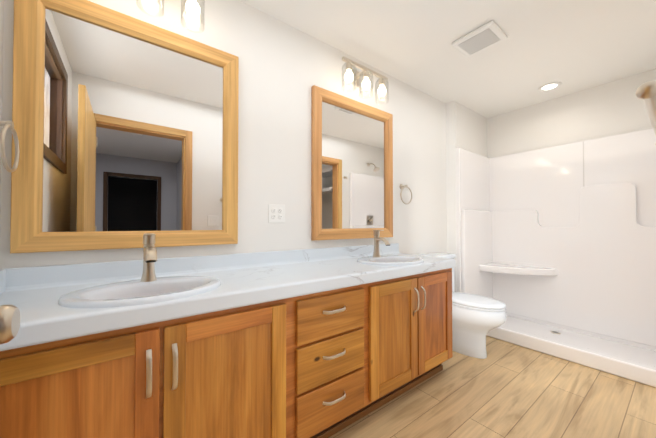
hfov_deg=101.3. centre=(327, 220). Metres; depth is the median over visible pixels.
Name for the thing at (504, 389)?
floor
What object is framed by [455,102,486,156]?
wall
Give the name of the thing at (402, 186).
towel ring
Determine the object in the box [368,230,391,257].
faucet
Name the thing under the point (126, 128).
mirror
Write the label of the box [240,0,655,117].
ceiling
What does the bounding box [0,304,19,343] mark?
door knob
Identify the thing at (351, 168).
mirror
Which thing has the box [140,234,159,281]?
faucet
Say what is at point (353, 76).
sconce
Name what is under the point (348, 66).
socket
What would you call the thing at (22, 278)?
backsplash
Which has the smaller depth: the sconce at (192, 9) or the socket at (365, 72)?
the sconce at (192, 9)
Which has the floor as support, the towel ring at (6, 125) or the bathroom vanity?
the bathroom vanity
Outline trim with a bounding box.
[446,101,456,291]
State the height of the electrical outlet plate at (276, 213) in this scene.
0.116 m
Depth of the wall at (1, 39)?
1.03 m
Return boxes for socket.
[346,62,351,70]
[363,70,368,78]
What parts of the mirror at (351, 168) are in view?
glass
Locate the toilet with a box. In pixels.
[417,252,505,358]
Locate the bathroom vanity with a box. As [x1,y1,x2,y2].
[0,270,452,437]
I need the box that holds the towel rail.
[635,81,655,144]
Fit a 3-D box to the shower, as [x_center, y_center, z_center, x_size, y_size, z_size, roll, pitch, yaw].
[2.139,0.177,2.501,0.796,1.931,1.536,1,-1,-37]
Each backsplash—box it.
[0,243,399,289]
[0,270,7,293]
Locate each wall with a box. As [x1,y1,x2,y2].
[0,0,3,214]
[0,0,446,268]
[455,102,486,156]
[487,69,655,157]
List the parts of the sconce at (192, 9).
lamp shade, bulb, lamp shade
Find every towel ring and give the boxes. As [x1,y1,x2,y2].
[0,121,19,172]
[399,184,411,204]
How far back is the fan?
1.90 m
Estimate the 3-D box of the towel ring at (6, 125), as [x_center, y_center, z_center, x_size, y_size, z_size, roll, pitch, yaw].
[-1.141,-0.269,0.935,0.064,0.194,0.167,1,-1,-37]
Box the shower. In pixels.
[456,128,655,387]
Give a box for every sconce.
[136,0,204,32]
[342,56,388,103]
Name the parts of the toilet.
tank, seat, lid, bowl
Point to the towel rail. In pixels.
(646, 92)
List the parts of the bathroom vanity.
door panel, door rail, door panel, door rail, drawer, drawer, drawer, door panel, door rail, door rail, door panel, door rail, door rail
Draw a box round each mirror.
[10,0,238,253]
[311,85,392,240]
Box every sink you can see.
[40,270,235,349]
[344,254,439,281]
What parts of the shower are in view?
mould, mould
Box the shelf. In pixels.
[479,262,557,275]
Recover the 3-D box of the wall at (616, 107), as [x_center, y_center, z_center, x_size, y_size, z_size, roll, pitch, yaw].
[2.543,-0.075,2.733,0.120,2.440,1.660,1,-1,-37]
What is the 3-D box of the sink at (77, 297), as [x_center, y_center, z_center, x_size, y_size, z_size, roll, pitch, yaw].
[-0.684,0.329,1.039,0.510,0.158,0.410,1,-1,-37]
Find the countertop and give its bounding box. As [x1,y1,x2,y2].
[0,256,455,353]
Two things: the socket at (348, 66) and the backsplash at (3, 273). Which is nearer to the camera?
the backsplash at (3, 273)
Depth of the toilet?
2.23 m
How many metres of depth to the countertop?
1.01 m
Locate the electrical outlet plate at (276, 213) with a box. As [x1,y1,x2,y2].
[268,204,284,222]
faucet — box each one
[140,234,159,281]
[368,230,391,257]
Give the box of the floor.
[329,336,655,437]
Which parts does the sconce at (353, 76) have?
bulb, lamp shade, plate, lamp shade, bulb, lamp shade, bulb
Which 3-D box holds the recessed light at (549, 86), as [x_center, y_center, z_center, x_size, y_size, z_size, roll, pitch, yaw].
[2.135,-1.290,2.593,0.176,0.011,0.176,1,-1,-37]
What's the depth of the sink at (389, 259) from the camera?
1.92 m
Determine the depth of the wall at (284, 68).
1.75 m
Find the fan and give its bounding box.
[452,21,507,57]
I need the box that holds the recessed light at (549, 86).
[538,82,561,91]
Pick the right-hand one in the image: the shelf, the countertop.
the shelf

